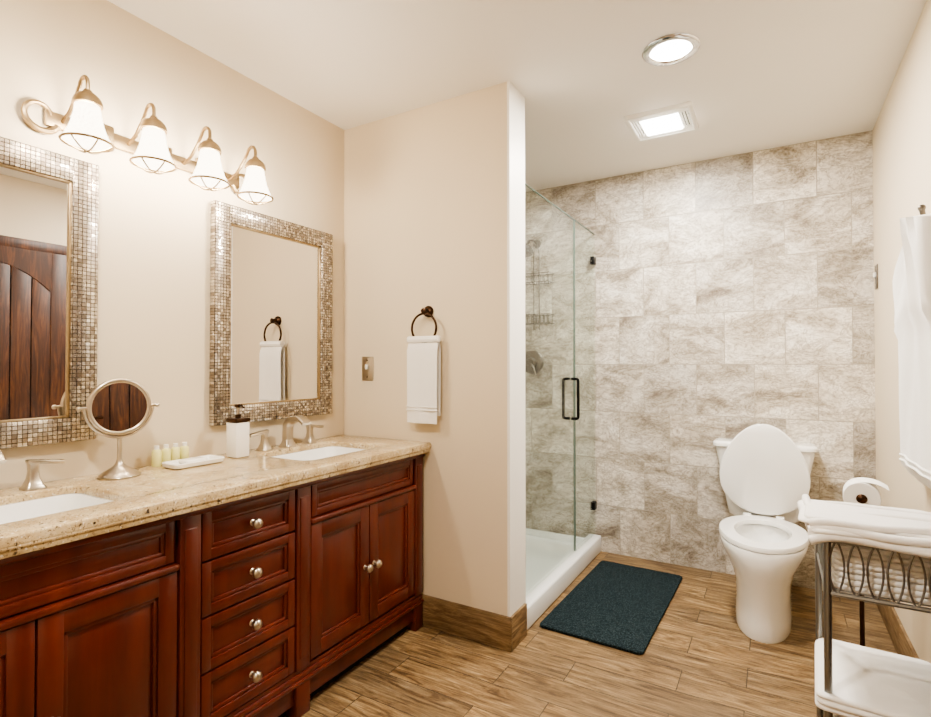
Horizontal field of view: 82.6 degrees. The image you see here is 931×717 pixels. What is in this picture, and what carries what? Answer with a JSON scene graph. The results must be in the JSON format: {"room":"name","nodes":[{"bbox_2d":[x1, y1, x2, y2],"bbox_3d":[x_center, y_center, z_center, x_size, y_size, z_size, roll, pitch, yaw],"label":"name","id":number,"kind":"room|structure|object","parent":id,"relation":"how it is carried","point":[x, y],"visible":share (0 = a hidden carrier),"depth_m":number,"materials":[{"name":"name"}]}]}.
{"room":"bathroom","nodes":[
{"label":"bathroom","id":0,"kind":"room"},
{"bbox_2d":[0,0,343,488],"bbox_3d":[-1.031,0.021,2.184,0.120,2.440,4.400,0,-1,30],"label":"wall","id":1,"kind":"structure","parent":0,"point":[153,328],"depth_m":1.93,"materials":[{"name":"beige paint"}]},
{"bbox_2d":[0,136,98,448],"bbox_3d":[-1.369,-0.188,1.451,0.031,0.890,0.645,0,-1,30],"label":"mirror","id":2,"kind":"object","parent":1,"relation":"attached to","point":[49,203],"visible":0.94,"depth_m":1.61,"materials":[{"name":"tile"}]},
{"bbox_2d":[21,75,273,204],"bbox_3d":[-1.018,-0.728,1.857,0.236,0.238,0.800,0,-1,30],"label":"sconce","id":3,"kind":"object","parent":1,"relation":"attached to","point":[84,128],"visible":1,"depth_m":1.74,"materials":[{"name":"beige glass"}]},
{"bbox_2d":[209,200,332,425],"bbox_3d":[-0.836,-0.176,2.365,0.031,0.890,0.645,0,-1,30],"label":"mirror","id":4,"kind":"object","parent":1,"relation":"attached to","point":[271,287],"visible":0.92,"depth_m":2.31,"materials":[{"name":"tile"}]},
{"bbox_2d":[344,81,525,616],"bbox_3d":[-0.179,0.027,2.582,0.950,2.440,0.165,0,-1,30],"label":"wall","id":5,"kind":"structure","parent":0,"point":[434,206],"depth_m":2.41,"materials":[{"name":"beige paint"}]},
{"bbox_2d":[362,357,372,380],"bbox_3d":[-0.494,0.051,2.659,0.072,0.120,0.016,0,-1,30],"label":"switch plate","id":6,"kind":"object","parent":5,"relation":"attached to","point":[367,368],"visible":1,"depth_m":2.66,"materials":[{"name":"silver metal"}]},
{"bbox_2d":[406,306,440,423],"bbox_3d":[-0.188,0.025,2.454,0.170,0.544,0.062,0,-1,30],"label":"towel ring","id":7,"kind":"object","parent":5,"relation":"attached to","point":[423,377],"visible":1,"depth_m":2.43,"materials":[{"name":"white fabric"}]},
{"bbox_2d":[421,594,526,651],"bbox_3d":[-0.180,1.175,2.554,0.962,0.143,0.167,0,-1,30],"label":"baseboard","id":8,"kind":"structure","parent":5,"relation":"attached to","point":[499,631],"depth_m":2.34,"materials":[{"name":"brown wood"}]},
{"bbox_2d":[107,0,926,191],"bbox_3d":[0.049,-1.267,1.571,2.620,0.120,4.400,0,-1,30],"label":"ceiling","id":9,"kind":"structure","parent":0,"point":[583,77],"depth_m":2.15,"materials":[{"name":"white paint"}]},
{"bbox_2d":[623,101,698,142],"bbox_3d":[0.989,-1.179,2.666,0.310,0.026,0.310,0,-1,30],"label":"fan","id":10,"kind":"object","parent":9,"relation":"attached to","point":[672,120],"visible":1,"depth_m":2.63,"materials":[{"name":"white plastic"}]},
{"bbox_2d":[642,33,700,65],"bbox_3d":[0.798,-1.195,2.060,0.212,0.009,0.212,0,-1,30],"label":"recessed light","id":11,"kind":"object","parent":9,"relation":"in","point":[671,49],"visible":1,"depth_m":2.05,"materials":[{"name":"white glass"}]},
{"bbox_2d":[285,551,896,716],"bbox_3d":[0.049,1.293,1.537,2.620,0.120,4.400,0,-1,30],"label":"floor","id":12,"kind":"structure","parent":0,"point":[703,655],"depth_m":2.11,"materials":[{"name":"brown wood"}]},
{"bbox_2d":[0,451,429,716],"bbox_3d":[-0.877,0.833,1.773,0.540,0.805,1.893,0,-1,30],"label":"bathroom vanity","id":13,"kind":"object","parent":12,"relation":"on","point":[265,578],"depth_m":1.58,"materials":[{"name":"brown wood"}]},
{"bbox_2d":[0,435,430,554],"bbox_3d":[-0.879,0.403,1.774,0.546,0.048,1.918,0,-1,30],"label":"countertop","id":14,"kind":"structure","parent":13,"relation":"on","point":[157,491],"depth_m":1.57,"materials":[{"name":"beige stone"}]},
{"bbox_2d":[0,451,65,490],"bbox_3d":[-1.275,0.305,1.402,0.151,0.137,0.404,0,-1,30],"label":"faucet","id":15,"kind":"object","parent":14,"relation":"on","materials":[{"name":"silver metal"}]},
{"bbox_2d":[0,491,99,522],"bbox_3d":[-1.142,0.468,1.322,0.340,0.144,0.470,0,-1,30],"label":"sink","id":16,"kind":"object","parent":14,"relation":"in","point":[70,498],"depth_m":1.51,"materials":[{"name":"white ceramic"}]},
{"bbox_2d":[76,378,159,479],"bbox_3d":[-1.109,0.220,1.700,0.120,0.314,0.231,0,-1,30],"label":"makeup mirror","id":17,"kind":"object","parent":14,"relation":"on","point":[119,409],"visible":1,"depth_m":1.69,"materials":[{"name":"silver metal"}]},
{"bbox_2d":[151,442,188,466],"bbox_3d":[-1.061,0.344,1.909,0.030,0.073,0.133,0,-1,30],"label":"toiletry bottles","id":18,"kind":"object","parent":14,"relation":"on","point":[165,454],"visible":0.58,"depth_m":1.89,"materials":[{"name":"yellow plastic"}]},
{"bbox_2d":[161,455,224,469],"bbox_3d":[-0.971,0.368,1.895,0.096,0.024,0.190,0,-1,30],"label":"soap tray","id":19,"kind":"object","parent":14,"relation":"on","point":[191,462],"visible":1,"depth_m":1.87,"materials":[{"name":"white ceramic"}]},
{"bbox_2d":[226,404,249,457],"bbox_3d":[-0.881,0.280,2.060,0.074,0.205,0.064,0,-1,30],"label":"soap dispenser","id":20,"kind":"object","parent":14,"relation":"on","point":[237,442],"visible":0.98,"depth_m":2.04,"materials":[{"name":"white ceramic"}]},
{"bbox_2d":[249,415,323,450],"bbox_3d":[-0.744,0.317,2.313,0.151,0.137,0.406,0,-1,30],"label":"faucet","id":21,"kind":"object","parent":14,"relation":"on","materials":[{"name":"silver metal"}]},
{"bbox_2d":[288,447,359,458],"bbox_3d":[-0.610,0.480,2.233,0.340,0.144,0.470,0,-1,30],"label":"sink","id":22,"kind":"object","parent":14,"relation":"in","point":[313,452],"depth_m":2.40,"materials":[{"name":"white ceramic"}]},
{"bbox_2d":[525,183,600,629],"bbox_3d":[0.181,0.214,3.178,0.947,2.081,1.211,0,-1,30],"label":"shower enclosure","id":23,"kind":"object","parent":12,"relation":"on","point":[557,564],"visible":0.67,"depth_m":3.05,"materials":[{"name":"clear glass"}]},
{"bbox_2d":[540,560,681,654],"bbox_3d":[0.787,1.239,2.734,0.494,0.018,0.961,0,-1,30],"label":"bath mat","id":24,"kind":"object","parent":12,"relation":"on","point":[623,607],"visible":1,"depth_m":2.62,"materials":[{"name":"fabric"}]},
{"bbox_2d":[713,424,817,643],"bbox_3d":[1.480,0.795,2.638,0.494,0.904,0.821,0,-1,30],"label":"toilet","id":25,"kind":"object","parent":12,"relation":"on","point":[765,472],"visible":0.92,"depth_m":2.70,"materials":[{"name":"white ceramic"}]},
{"bbox_2d":[797,494,930,716],"bbox_3d":[1.023,0.801,1.314,0.339,0.858,0.367,0,-1,30],"label":"towel rack","id":26,"kind":"object","parent":12,"relation":"on","point":[877,552],"visible":1,"depth_m":1.24,"materials":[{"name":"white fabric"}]},
{"bbox_2d":[843,476,888,645],"bbox_3d":[1.491,0.842,1.988,0.174,0.792,0.253,0,-1,30],"label":"toilet paper stand","id":27,"kind":"object","parent":12,"relation":"on","point":[861,490],"visible":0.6,"depth_m":1.92,"materials":[{"name":"brown metal"}]},
{"bbox_2d":[525,131,875,597],"bbox_3d":[1.127,0.038,3.403,2.620,2.440,0.120,0,-1,30],"label":"wall","id":28,"kind":"structure","parent":0,"point":[732,296],"depth_m":3.18,"materials":[{"name":"stone"}]},
{"bbox_2d":[525,350,543,374],"bbox_3d":[0.454,0.028,3.685,0.164,0.170,0.069,0,-1,30],"label":"shower valve","id":29,"kind":"object","parent":28,"relation":"attached to","point":[532,363],"depth_m":3.68,"materials":[{"name":"silver metal"}]},
{"bbox_2d":[872,0,930,662],"bbox_3d":[1.129,0.005,0.925,0.120,2.440,4.400,0,-1,30],"label":"wall","id":30,"kind":"structure","parent":0,"point":[901,132],"depth_m":2.24,"materials":[{"name":"beige paint"}]},
{"bbox_2d":[873,264,877,288],"bbox_3d":[2.067,-0.412,2.675,0.016,0.120,0.070,0,-1,30],"label":"outlet","id":31,"kind":"object","parent":30,"relation":"attached to","point":[875,274],"visible":1,"depth_m":2.65,"materials":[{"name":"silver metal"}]},
{"bbox_2d":[875,597,918,658],"bbox_3d":[1.072,1.153,0.943,0.012,0.143,4.160,0,-1,30],"label":"baseboard","id":32,"kind":"structure","parent":30,"relation":"attached to","point":[902,643],"depth_m":2.24,"materials":[{"name":"brown wood"}]},
{"bbox_2d":[892,204,930,488],"bbox_3d":[1.413,-0.022,1.660,0.129,0.845,0.515,0,-1,30],"label":"towel","id":33,"kind":"object","parent":30,"relation":"attached to","point":[911,280],"visible":1,"depth_m":1.55,"materials":[{"name":"white fabric"}]},
{"bbox_3d":[0.162,0.035,3.187,0.930,2.440,1.225,0,-1,30],"label":"shower wall tile","id":34,"kind":"structure","parent":0,"visible":0},
{"bbox_2d":[525,239,554,328],"bbox_3d":[0.438,-0.515,3.600,0.264,0.630,0.244,0,-1,30],"label":"shower caddy","id":35,"kind":"object","parent":34,"relation":"attached to","point":[528,246],"depth_m":3.64,"materials":[{"name":"silver metal"}]}
]}

